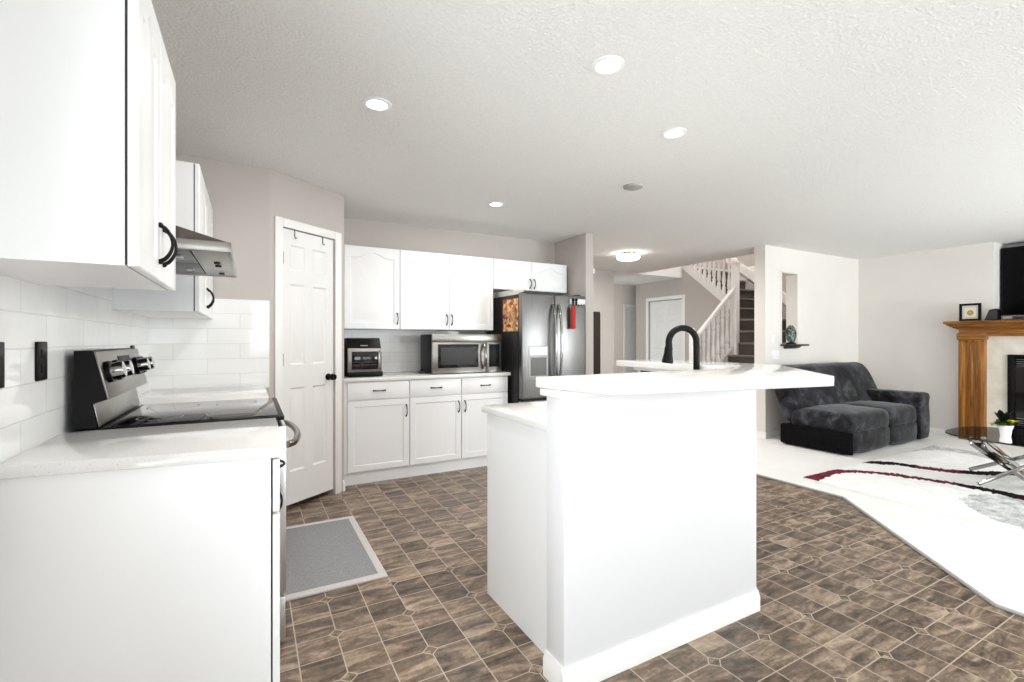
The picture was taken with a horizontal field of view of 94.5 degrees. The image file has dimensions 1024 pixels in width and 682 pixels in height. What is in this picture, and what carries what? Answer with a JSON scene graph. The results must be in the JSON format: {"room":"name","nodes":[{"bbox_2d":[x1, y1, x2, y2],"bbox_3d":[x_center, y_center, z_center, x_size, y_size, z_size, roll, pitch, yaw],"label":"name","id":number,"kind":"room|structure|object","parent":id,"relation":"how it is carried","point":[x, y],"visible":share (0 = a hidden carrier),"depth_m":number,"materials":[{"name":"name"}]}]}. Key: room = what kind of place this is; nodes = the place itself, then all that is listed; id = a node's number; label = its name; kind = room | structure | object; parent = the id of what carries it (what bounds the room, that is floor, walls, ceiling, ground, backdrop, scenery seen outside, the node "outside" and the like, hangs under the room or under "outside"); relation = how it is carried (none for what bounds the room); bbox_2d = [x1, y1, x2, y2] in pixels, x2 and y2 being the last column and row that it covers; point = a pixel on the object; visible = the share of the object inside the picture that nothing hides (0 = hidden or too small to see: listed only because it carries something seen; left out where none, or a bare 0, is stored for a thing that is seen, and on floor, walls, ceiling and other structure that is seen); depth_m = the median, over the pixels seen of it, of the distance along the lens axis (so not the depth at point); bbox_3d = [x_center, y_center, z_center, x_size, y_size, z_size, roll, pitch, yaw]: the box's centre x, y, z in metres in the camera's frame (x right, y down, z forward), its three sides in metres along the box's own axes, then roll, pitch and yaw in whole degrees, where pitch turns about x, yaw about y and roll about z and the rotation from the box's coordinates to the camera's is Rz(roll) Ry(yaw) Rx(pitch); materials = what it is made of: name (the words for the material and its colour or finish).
{"room":"kitchen","nodes":[
{"label":"kitchen","id":0,"kind":"room"},
{"bbox_2d":[176,154,269,397],"bbox_3d":[-1.998,0.025,3.162,0.675,2.430,0.100,0,0,-29],"label":"wall","id":1,"kind":"structure","parent":0,"point":[239,194],"depth_m":3.20,"materials":[{"name":"beige paint"}]},
{"bbox_2d":[150,299,268,389],"bbox_3d":[-1.970,0.025,3.116,0.663,0.601,0.008,0,0,-29],"label":"tile","id":2,"kind":"structure","parent":1,"relation":"attached to","point":[231,348],"depth_m":3.12,"materials":[{"name":"white tile"}]},
{"bbox_2d":[270,169,343,493],"bbox_3d":[-1.604,0.025,3.626,0.160,2.430,0.686,0,0,25],"label":"wall","id":3,"kind":"structure","parent":0,"point":[291,198],"depth_m":3.58,"materials":[{"name":"beige paint"}]},
{"bbox_2d":[274,216,341,493],"bbox_3d":[-1.526,0.184,3.585,0.016,2.112,0.614,0,0,25],"label":"trim","id":4,"kind":"structure","parent":3,"relation":"attached to","point":[279,222],"depth_m":3.63,"materials":[{"name":"white paint"}]},
{"bbox_2d":[283,228,336,505],"bbox_3d":[-1.527,0.195,3.582,0.107,2.000,0.489,0,0,25],"label":"door","id":5,"kind":"structure","parent":3,"relation":"in","point":[308,376],"depth_m":3.58,"materials":[{"name":"white paint"}]},
{"bbox_2d":[342,480,344,491],"bbox_3d":[-1.525,1.195,3.588,0.014,0.090,0.686,0,0,25],"label":"baseboard","id":6,"kind":"structure","parent":3,"relation":"attached to","point":[343,481],"depth_m":3.88,"materials":[{"name":"white paint"}]},
{"bbox_2d":[344,218,554,333],"bbox_3d":[-0.626,0.025,5.205,2.788,2.430,0.120,0,0,-29],"label":"wall","id":7,"kind":"structure","parent":0,"point":[357,232],"depth_m":5.08,"materials":[{"name":"beige paint"}]},
{"bbox_2d":[344,245,399,329],"bbox_3d":[-1.388,-0.485,4.503,0.569,0.765,0.356,0,0,-29],"label":"upper cabinet","id":8,"kind":"object","parent":7,"relation":"attached to","point":[371,274],"visible":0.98,"depth_m":4.39,"materials":[{"name":"white paint"}]},
{"bbox_2d":[344,330,483,371],"bbox_3d":[-1.019,0.103,4.915,1.617,0.446,0.008,0,0,-29],"label":"wall tile","id":9,"kind":"structure","parent":7,"relation":"attached to","point":[401,349],"depth_m":4.84,"materials":[{"name":"white tile"}]},
{"bbox_2d":[399,250,492,330],"bbox_3d":[-0.701,-0.485,4.882,0.996,0.765,0.356,0,0,-29],"label":"upper cabinet","id":10,"kind":"object","parent":7,"relation":"attached to","point":[439,292],"visible":1,"depth_m":4.74,"materials":[{"name":"white paint"}]},
{"bbox_2d":[493,258,566,294],"bbox_3d":[0.151,-0.707,5.351,0.945,0.323,0.356,0,0,-29],"label":"upper cabinet","id":11,"kind":"object","parent":7,"relation":"attached to","point":[531,277],"visible":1,"depth_m":5.21,"materials":[{"name":"white paint"}]},
{"bbox_2d":[555,233,592,374],"bbox_3d":[0.358,0.025,6.193,0.110,2.430,2.100,0,0,-29],"label":"wall","id":12,"kind":"structure","parent":0,"point":[576,252],"depth_m":5.29,"materials":[{"name":"beige paint"}]},
{"bbox_2d":[151,0,1023,286],"bbox_3d":[2.257,-1.315,5.173,10.250,0.250,12.320,0,0,-29],"label":"ceiling","id":13,"kind":"structure","parent":0,"point":[852,129],"depth_m":2.47,"materials":[{"name":"white paint"}]},
{"bbox_2d":[362,97,391,111],"bbox_3d":[-0.679,-1.186,2.383,0.143,0.008,0.143,0,0,-29],"label":"recessed light","id":14,"kind":"object","parent":13,"relation":"in","point":[378,104],"visible":1,"depth_m":2.38,"materials":[{"name":"white plastic"}]},
{"bbox_2d":[488,202,503,206],"bbox_3d":[-0.140,-1.186,4.131,0.143,0.008,0.143,0,0,-29],"label":"recessed light","id":15,"kind":"object","parent":13,"relation":"in","point":[493,204],"visible":1,"depth_m":4.13,"materials":[{"name":"white plastic"}]},
{"bbox_2d":[591,55,624,74],"bbox_3d":[0.415,-1.186,2.046,0.143,0.008,0.143,0,0,-29],"label":"recessed light","id":16,"kind":"object","parent":13,"relation":"in","point":[609,64],"visible":1,"depth_m":2.04,"materials":[{"name":"white plastic"}]},
{"bbox_2d":[616,251,639,260],"bbox_3d":[1.583,-1.138,6.447,0.315,0.104,0.315,0,0,-29],"label":"light","id":17,"kind":"object","parent":13,"relation":"attached to","point":[624,256],"visible":1,"depth_m":6.35,"materials":[{"name":"white glass"}]},
{"bbox_2d":[623,183,642,190],"bbox_3d":[0.933,-1.179,3.650,0.149,0.020,0.149,0,0,-29],"label":"smoke detector","id":18,"kind":"object","parent":13,"relation":"attached to","point":[631,186],"visible":1,"depth_m":3.62,"materials":[{"name":"grey plastic"}]},
{"bbox_2d":[661,127,686,138],"bbox_3d":[0.930,-1.186,2.716,0.143,0.008,0.143,0,0,-29],"label":"recessed light","id":19,"kind":"object","parent":13,"relation":"in","point":[672,133],"visible":1,"depth_m":2.71,"materials":[{"name":"white plastic"}]},
{"bbox_2d":[593,270,613,373],"bbox_3d":[0.079,0.025,9.008,2.120,2.430,3.100,0,0,-29],"label":"wall","id":20,"kind":"structure","parent":0,"point":[603,281],"depth_m":8.07,"materials":[{"name":"beige paint"}]},
{"bbox_2d":[614,285,635,372],"bbox_3d":[2.686,0.025,10.515,4.140,2.430,0.120,0,0,-29],"label":"wall","id":21,"kind":"structure","parent":0,"point":[623,295],"depth_m":10.26,"materials":[{"name":"paint"}]},
{"bbox_2d":[624,304,635,372],"bbox_3d":[2.841,0.225,10.523,0.940,2.030,0.016,0,0,-29],"label":"trim","id":22,"kind":"structure","parent":21,"relation":"attached to","point":[625,305],"depth_m":10.31,"materials":[{"name":"white paint"}]},
{"bbox_2d":[626,308,635,372],"bbox_3d":[2.841,0.260,10.524,0.780,1.950,0.012,0,0,-29],"label":"door","id":23,"kind":"structure","parent":21,"relation":"in","point":[630,312],"depth_m":10.38,"materials":[{"name":"white paint"}]},
{"bbox_2d":[547,370,755,667],"bbox_3d":[0.822,0.709,2.366,0.710,1.062,1.827,0,0,26],"label":"wall","id":24,"kind":"structure","parent":0,"point":[651,498],"depth_m":1.84,"materials":[{"name":"white paint"}]},
{"bbox_2d":[540,367,679,398],"bbox_3d":[0.819,0.192,2.368,0.755,0.027,1.878,0,0,26],"label":"trim","id":25,"kind":"structure","parent":24,"relation":"attached to","point":[560,394],"depth_m":1.69,"materials":[{"name":"white paint"}]},
{"bbox_2d":[543,587,759,681],"bbox_3d":[0.833,1.195,2.343,0.702,0.090,1.861,0,0,28],"label":"baseboard","id":26,"kind":"structure","parent":24,"relation":"attached to","point":[597,668],"depth_m":1.84,"materials":[{"name":"white paint"}]},
{"bbox_2d":[536,359,833,395],"bbox_3d":[0.913,0.157,2.380,1.042,0.040,2.077,0,0,23],"label":"countertop","id":27,"kind":"structure","parent":24,"relation":"on","point":[711,376],"depth_m":1.74,"materials":[{"name":"white stone"}]},
{"bbox_2d":[280,466,1023,681],"bbox_3d":[2.257,1.300,5.173,10.250,0.120,12.320,0,0,-29],"label":"floor","id":28,"kind":"structure","parent":0,"point":[843,598],"depth_m":2.12,"materials":[{"name":"brown tile"}]},
{"bbox_2d":[0,458,285,681],"bbox_3d":[-1.076,0.791,1.495,0.660,0.897,0.553,0,0,-29],"label":"base cabinet","id":29,"kind":"object","parent":28,"relation":"on","point":[167,573],"visible":0.96,"depth_m":1.27,"materials":[{"name":"white paint"}]},
{"bbox_2d":[0,418,284,478],"bbox_3d":[-1.081,0.325,1.481,0.639,0.034,0.577,0,0,-29],"label":"countertop","id":30,"kind":"structure","parent":29,"relation":"on","point":[238,440],"depth_m":1.36,"materials":[{"name":"white stone"}]},
{"bbox_2d":[74,348,300,638],"bbox_3d":[-1.337,0.623,2.067,0.751,1.174,0.688,0,0,-29],"label":"electric range","id":31,"kind":"object","parent":28,"relation":"on","point":[106,381],"visible":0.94,"depth_m":1.87,"materials":[{"name":"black metal"}]},
{"bbox_2d":[100,398,283,429],"bbox_3d":[-1.334,0.312,2.069,0.573,0.017,0.688,0,0,-29],"label":"cooktop","id":32,"kind":"object","parent":31,"relation":"in","point":[147,415],"depth_m":1.94,"materials":[{"name":"black glass"}]},
{"bbox_2d":[277,420,300,592],"bbox_3d":[-1.060,0.682,2.220,0.118,0.675,0.680,0,0,-29],"label":"oven","id":33,"kind":"object","parent":31,"relation":"in","point":[282,424],"depth_m":1.91,"materials":[{"name":"silver metal"}]},
{"bbox_2d":[285,516,387,601],"bbox_3d":[-1.112,1.233,2.770,0.528,0.014,0.965,0,0,-29],"label":"kitchen mat","id":34,"kind":"object","parent":28,"relation":"on","point":[333,554],"visible":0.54,"depth_m":2.66,"materials":[{"name":"grey fabric"}]},
{"bbox_2d":[344,380,408,485],"bbox_3d":[-1.314,0.798,4.377,0.575,0.884,0.645,0,0,-29],"label":"base cabinet","id":35,"kind":"object","parent":28,"relation":"on","point":[376,413],"visible":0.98,"depth_m":4.13,"materials":[{"name":"white paint"}]},
{"bbox_2d":[408,376,507,476],"bbox_3d":[-0.619,0.798,4.761,1.008,0.884,0.645,0,0,-29],"label":"base cabinet","id":36,"kind":"object","parent":28,"relation":"on","point":[448,423],"visible":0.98,"depth_m":4.46,"materials":[{"name":"white paint"}]},
{"bbox_2d":[344,371,510,381],"bbox_3d":[-0.866,0.338,4.637,1.607,0.032,0.626,0,0,-29],"label":"countertop","id":37,"kind":"structure","parent":36,"relation":"on","point":[387,376],"depth_m":4.40,"materials":[{"name":"white stone"}]},
{"bbox_2d":[344,338,382,376],"bbox_3d":[-1.354,0.150,4.270,0.303,0.343,0.374,0,0,-29],"label":"toaster oven","id":38,"kind":"object","parent":37,"relation":"on","point":[362,356],"visible":0.91,"depth_m":4.14,"materials":[{"name":"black metal"}]},
{"bbox_2d":[419,334,500,373],"bbox_3d":[-0.524,0.131,4.717,0.791,0.382,0.414,0,0,-29],"label":"microwave oven","id":39,"kind":"object","parent":37,"relation":"on","point":[440,353],"visible":0.97,"depth_m":4.58,"materials":[{"name":"silver metal"}]},
{"bbox_2d":[487,414,546,652],"bbox_3d":[0.516,0.798,2.524,1.313,0.884,0.958,0,0,-29],"label":"base cabinet","id":40,"kind":"object","parent":28,"relation":"on","point":[516,452],"visible":0.32,"depth_m":2.06,"materials":[{"name":"white paint"}]},
{"bbox_2d":[482,401,546,431],"bbox_3d":[0.506,0.339,2.527,1.330,0.033,0.974,0,0,-29],"label":"countertop","id":41,"kind":"structure","parent":40,"relation":"on","point":[531,414],"depth_m":2.14,"materials":[{"name":"white stone"}]},
{"bbox_2d":[662,325,699,369],"bbox_3d":[0.967,0.119,2.626,0.278,0.407,0.090,0,0,-16],"label":"kitchen faucet","id":42,"kind":"object","parent":41,"relation":"on","point":[668,351],"visible":0.64,"depth_m":2.61,"materials":[{"name":"black metal"}]},
{"bbox_2d":[487,292,584,402],"bbox_3d":[0.269,0.367,5.077,0.775,1.685,0.848,0,0,-29],"label":"refrigerator","id":43,"kind":"object","parent":28,"relation":"on","point":[544,343],"visible":0.61,"depth_m":4.73,"materials":[{"name":"grey metal"}]},
{"bbox_2d":[503,298,517,331],"bbox_3d":[-0.016,-0.253,4.787,0.004,0.325,0.320,0,0,-29],"label":"calendar","id":44,"kind":"object","parent":43,"relation":"attached to","point":[510,307],"visible":1,"depth_m":4.78,"materials":[{"name":"multicoloured paper"}]},
{"bbox_2d":[497,290,523,297],"bbox_3d":[-0.016,-0.483,4.936,0.128,0.053,0.350,0,0,-29],"label":"carton","id":45,"kind":"object","parent":43,"relation":"on","point":[509,292],"visible":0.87,"depth_m":4.84,"materials":[{"name":"white cardboard"}]},
{"bbox_2d":[570,299,584,306],"bbox_3d":[0.686,-0.387,4.891,0.195,0.077,0.037,0,0,-29],"label":"key rack","id":46,"kind":"object","parent":43,"relation":"attached to","point":[581,302],"visible":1,"depth_m":4.91,"materials":[{"name":"white plastic"}]},
{"bbox_2d":[571,305,575,328],"bbox_3d":[0.626,-0.245,4.828,0.049,0.260,0.050,0,0,-29],"label":"pouch","id":47,"kind":"object","parent":46,"relation":"hanging from","point":[573,308],"visible":1,"depth_m":4.81,"materials":[{"name":"red fabric"}]},
{"bbox_2d":[593,311,599,373],"bbox_3d":[0.995,0.380,7.534,0.820,1.680,0.347,0,0,-29],"label":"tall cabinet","id":48,"kind":"object","parent":28,"relation":"on","point":[596,315],"visible":0.09,"depth_m":7.55,"materials":[{"name":"brown wood"}]},
{"bbox_2d":[682,258,785,363],"bbox_3d":[3.524,-0.460,8.516,2.598,3.400,3.210,0,0,-29],"label":"staircase","id":49,"kind":"structure","parent":28,"relation":"on","point":[746,344],"depth_m":8.22,"materials":[{"name":"carpet"}]},
{"bbox_2d":[690,258,730,294],"bbox_3d":[3.458,-1.696,8.680,0.062,1.964,1.380,0,0,-29],"label":"stair railing","id":50,"kind":"object","parent":49,"relation":"on","point":[728,259],"visible":0.3,"depth_m":8.33,"materials":[{"name":"white paint"}]},
{"bbox_2d":[688,258,740,361],"bbox_3d":[3.331,-0.077,7.767,1.149,2.635,0.125,0,0,-29],"label":"stair railing","id":51,"kind":"object","parent":49,"relation":"on","point":[733,294],"visible":0.71,"depth_m":7.89,"materials":[{"name":"white paint"}]},
{"bbox_2d":[756,433,1023,612],"bbox_3d":[4.442,1.234,3.221,4.830,0.012,6.550,0,0,-29],"label":"floor","id":52,"kind":"structure","parent":28,"relation":"on","point":[989,559],"depth_m":3.14,"materials":[{"name":"white carpet"}]},
{"bbox_2d":[774,362,929,455],"bbox_3d":[4.192,0.763,5.825,1.973,0.936,0.939,0,0,-29],"label":"sofa","id":53,"kind":"object","parent":52,"relation":"on","point":[850,416],"visible":0.92,"depth_m":5.52,"materials":[{"name":"black fabric"}]},
{"bbox_2d":[791,404,888,432],"bbox_3d":[3.780,0.895,5.465,0.893,0.269,0.676,0,0,-29],"label":"seat cushion","id":54,"kind":"object","parent":53,"relation":"on","point":[805,418],"depth_m":5.25,"materials":[{"name":"grey fabric"}]},
{"bbox_2d":[844,401,916,425],"bbox_3d":[4.456,0.894,5.839,0.715,0.265,0.680,0,0,-29],"label":"seat cushion","id":55,"kind":"object","parent":53,"relation":"on","point":[901,413],"depth_m":5.61,"materials":[{"name":"grey fabric"}]},
{"bbox_2d":[803,445,1023,534],"bbox_3d":[4.216,1.211,3.879,2.590,0.033,2.120,0,0,-29],"label":"area rug","id":56,"kind":"object","parent":52,"relation":"on","point":[937,479],"visible":0.94,"depth_m":3.97,"materials":[{"name":"white fabric"}]},
{"bbox_2d":[945,426,1023,485],"bbox_3d":[4.293,0.992,3.647,0.920,0.432,1.380,0,0,-29],"label":"coffee table","id":57,"kind":"object","parent":56,"relation":"on","point":[982,439],"visible":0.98,"depth_m":3.85,"materials":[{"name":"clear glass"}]},
{"bbox_2d":[991,410,1019,442],"bbox_3d":[3.805,0.661,3.663,0.175,0.257,0.135,0,0,28],"label":"potted flower","id":58,"kind":"object","parent":57,"relation":"on","point":[1005,426],"visible":1,"depth_m":3.64,"materials":[{"name":"white ceramic"}]},
{"bbox_2d":[943,319,1023,439],"bbox_3d":[6.027,0.496,5.094,0.245,1.464,2.090,0,0,-29],"label":"fireplace","id":59,"kind":"object","parent":52,"relation":"on","point":[990,379],"visible":0.84,"depth_m":5.69,"materials":[{"name":"brown wood"}]},
{"bbox_2d":[959,303,980,320],"bbox_3d":[5.624,-0.344,5.798,0.070,0.214,0.202,0,0,-29],"label":"picture frame","id":60,"kind":"object","parent":59,"relation":"on","point":[970,311],"visible":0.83,"depth_m":5.78,"materials":[{"name":"black wood"}]},
{"bbox_2d":[964,307,975,316],"bbox_3d":[5.602,-0.344,5.786,0.002,0.111,0.106,0,0,-29],"label":"photo","id":61,"kind":"object","parent":60,"relation":"attached to","point":[968,311],"depth_m":5.79},
{"bbox_2d":[943,319,1023,323],"bbox_3d":[6.027,-0.218,5.094,0.245,0.036,2.090,0,0,-29],"label":"mantel shelf","id":62,"kind":"object","parent":59,"relation":"attached to","point":[1020,321],"depth_m":5.58,"materials":[{"name":"brown wood"}]},
{"bbox_2d":[985,309,1000,319],"bbox_3d":[5.724,-0.305,5.634,0.094,0.138,0.127,0,0,-29],"label":"speaker","id":63,"kind":"object","parent":59,"relation":"on","point":[993,314],"visible":0.82,"depth_m":5.59},
{"bbox_2d":[985,310,996,319],"bbox_3d":[5.685,-0.302,5.614,0.006,0.108,0.104,0,0,-29],"label":"grille","id":64,"kind":"object","parent":63,"relation":"attached to","point":[992,314],"depth_m":5.61,"materials":[{"name":"black plastic"}]},
{"bbox_2d":[1002,315,1023,319],"bbox_3d":[6.047,-0.261,5.100,0.084,0.050,1.090,0,0,-29],"label":"soundbar","id":65,"kind":"object","parent":59,"relation":"on","point":[1017,317],"visible":0.92,"depth_m":5.47,"materials":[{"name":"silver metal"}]},
{"bbox_2d":[1012,316,1023,318],"bbox_3d":[6.030,-0.262,5.050,0.006,0.032,0.980,0,0,-29],"label":"grille","id":66,"kind":"object","parent":65,"relation":"attached to","point":[1013,317],"depth_m":5.44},
{"bbox_2d":[756,474,1023,616],"bbox_3d":[2.619,1.232,2.267,0.770,0.018,6.601,0,0,-16],"label":"trim","id":67,"kind":"structure","parent":28,"relation":"on","point":[943,568],"depth_m":2.75,"materials":[{"name":"grey plastic"}]},
{"bbox_3d":[-1.755,0.791,2.726,0.660,0.897,0.850,0,0,-29],"label":"base cabinet","id":68,"kind":"object","parent":28,"relation":"on","visible":0},
{"bbox_2d":[133,385,268,408],"bbox_3d":[-1.768,0.325,2.723,0.636,0.034,0.868,0,0,-29],"label":"countertop","id":69,"kind":"structure","parent":68,"relation":"on","point":[159,396],"depth_m":2.69,"materials":[{"name":"white stone"}]},
{"bbox_2d":[636,269,729,371],"bbox_3d":[4.228,-0.062,9.624,2.300,2.605,2.370,0,0,-29],"label":"wall","id":70,"kind":"structure","parent":0,"point":[700,303],"depth_m":8.93,"materials":[{"name":"beige paint"}]},
{"bbox_2d":[646,294,684,359],"bbox_3d":[3.030,0.185,9.397,0.016,2.110,1.010,0,0,-29],"label":"trim","id":71,"kind":"structure","parent":70,"relation":"attached to","point":[648,300],"depth_m":9.37,"materials":[{"name":"white paint"}]},
{"bbox_2d":[650,299,681,359],"bbox_3d":[3.074,0.220,9.422,0.035,2.020,0.850,0,0,-29],"label":"door","id":72,"kind":"structure","parent":70,"relation":"in","point":[664,315],"depth_m":9.46,"materials":[{"name":"white paint"}]},
{"bbox_2d":[693,254,753,269],"bbox_3d":[3.928,-2.550,7.962,2.630,2.220,2.710,0,0,-29],"label":"wall","id":73,"kind":"structure","parent":0,"point":[747,260],"depth_m":9.35,"materials":[{"name":"beige paint"}]},
{"bbox_2d":[740,275,785,318],"bbox_3d":[4.758,0.025,9.077,0.100,2.430,3.700,0,0,-29],"label":"wall","id":74,"kind":"structure","parent":0,"point":[749,284],"depth_m":8.64,"materials":[{"name":"beige paint"}]},
{"bbox_2d":[754,245,857,431],"bbox_3d":[4.388,0.025,6.673,2.870,2.430,0.147,0,0,-29],"label":"wall","id":75,"kind":"structure","parent":0,"point":[828,284],"depth_m":6.33,"materials":[{"name":"paint"}]},
{"bbox_2d":[756,430,779,438],"bbox_3d":[4.105,1.195,6.509,2.244,0.090,0.161,0,0,-29],"label":"baseboard","id":76,"kind":"structure","parent":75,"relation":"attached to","point":[772,434],"depth_m":5.96,"materials":[{"name":"white paint"}]},
{"bbox_2d":[771,335,774,343],"bbox_3d":[3.305,-0.013,5.985,0.070,0.115,0.011,0,0,-29],"label":"light switch","id":77,"kind":"object","parent":75,"relation":"attached to","point":[772,336],"visible":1,"depth_m":5.98,"materials":[{"name":"white plastic"}]},
{"bbox_2d":[771,350,778,358],"bbox_3d":[3.340,0.182,6.005,0.160,0.115,0.011,0,0,-29],"label":"light switch","id":78,"kind":"object","parent":75,"relation":"attached to","point":[774,353],"visible":1,"depth_m":6.00,"materials":[{"name":"white plastic"}]},
{"bbox_2d":[780,270,798,343],"bbox_3d":[3.613,-0.427,6.163,0.410,0.955,0.016,0,0,-29],"label":"trim","id":79,"kind":"structure","parent":75,"relation":"attached to","point":[781,271],"depth_m":6.14,"materials":[{"name":"paint"}]},
{"bbox_2d":[780,344,808,348],"bbox_3d":[3.651,0.080,6.104,0.430,0.059,0.123,0,0,-29],"label":"wall shelf","id":80,"kind":"object","parent":75,"relation":"attached to","point":[786,346],"visible":1,"depth_m":6.05,"materials":[{"name":"wood"}]},
{"bbox_2d":[785,325,796,343],"bbox_3d":[3.579,-0.077,6.068,0.156,0.253,0.118,0,0,-29],"label":"sculpture","id":81,"kind":"object","parent":80,"relation":"on","point":[790,333],"visible":0.95,"depth_m":6.03,"materials":[{"name":"green stone"}]},
{"bbox_2d":[858,242,1023,436],"bbox_3d":[6.848,0.025,4.377,0.500,2.430,6.250,0,0,-29],"label":"wall","id":82,"kind":"structure","parent":0,"point":[905,301],"depth_m":6.31,"materials":[{"name":"paint"}]},
{"bbox_2d":[929,427,947,435],"bbox_3d":[5.362,1.195,6.538,0.014,0.090,1.030,0,0,-29],"label":"baseboard","id":83,"kind":"structure","parent":82,"relation":"attached to","point":[938,431],"depth_m":6.17,"materials":[{"name":"white paint"}]},
{"bbox_2d":[1001,246,1023,314],"bbox_3d":[6.338,-0.643,5.218,0.180,0.964,1.355,0,0,-29],"label":"television","id":84,"kind":"object","parent":82,"relation":"attached to","point":[1012,258],"visible":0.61,"depth_m":5.70,"materials":[{"name":"black plastic"}]},
{"bbox_3d":[-0.834,0.025,0.228,0.120,2.430,6.404,0,0,-29],"label":"wall","id":85,"kind":"structure","parent":0,"visible":0},
{"bbox_2d":[0,275,149,463],"bbox_3d":[-1.666,0.033,1.870,0.008,0.586,2.484,0,0,-29],"label":"wall tile","id":86,"kind":"structure","parent":85,"relation":"attached to","point":[33,413],"depth_m":1.47,"materials":[{"name":"white tile"}]},
{"bbox_2d":[0,342,4,387],"bbox_3d":[-1.265,0.062,1.161,0.010,0.116,0.076,0,0,-29],"label":"wall outlet","id":87,"kind":"object","parent":86,"relation":"attached to","point":[2,344],"visible":1,"depth_m":1.18,"materials":[{"name":"black plastic"}]},
{"bbox_2d":[35,342,47,380],"bbox_3d":[-1.404,0.062,1.413,0.010,0.116,0.076,0,0,-29],"label":"wall outlet","id":88,"kind":"object","parent":86,"relation":"attached to","point":[41,348],"visible":1,"depth_m":1.40,"materials":[{"name":"black plastic"}]},
{"bbox_2d":[41,349,45,358],"bbox_3d":[-1.401,0.040,1.415,0.002,0.028,0.032,0,0,-29],"label":"socket","id":89,"kind":"object","parent":88,"relation":"attached to","point":[43,351],"depth_m":1.41,"materials":[{"name":"black plastic"}]},
{"bbox_2d":[41,364,45,372],"bbox_3d":[-1.401,0.084,1.415,0.002,0.028,0.032,0,0,-29],"label":"socket","id":90,"kind":"object","parent":88,"relation":"attached to","point":[43,366],"depth_m":1.41,"materials":[{"name":"black plastic"}]},
{"bbox_2d":[0,0,177,290],"bbox_3d":[-1.108,-0.512,1.247,0.366,0.695,0.605,0,0,-29],"label":"upper cabinet","id":91,"kind":"object","parent":85,"relation":"attached to","point":[88,87],"visible":1,"depth_m":1.02,"materials":[{"name":"white paint"}]},
{"bbox_2d":[112,160,214,318],"bbox_3d":[-1.874,-0.500,2.636,0.366,0.720,0.917,0,0,-29],"label":"upper cabinet","id":92,"kind":"object","parent":85,"relation":"attached to","point":[193,297],"visible":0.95,"depth_m":2.29,"materials":[{"name":"white paint"}]},
{"bbox_2d":[176,226,236,277],"bbox_3d":[-1.396,-0.379,1.897,0.489,0.142,0.770,0,0,-29],"label":"range hood","id":93,"kind":"object","parent":85,"relation":"attached to","point":[198,254],"visible":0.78,"depth_m":1.77,"materials":[{"name":"metal"}]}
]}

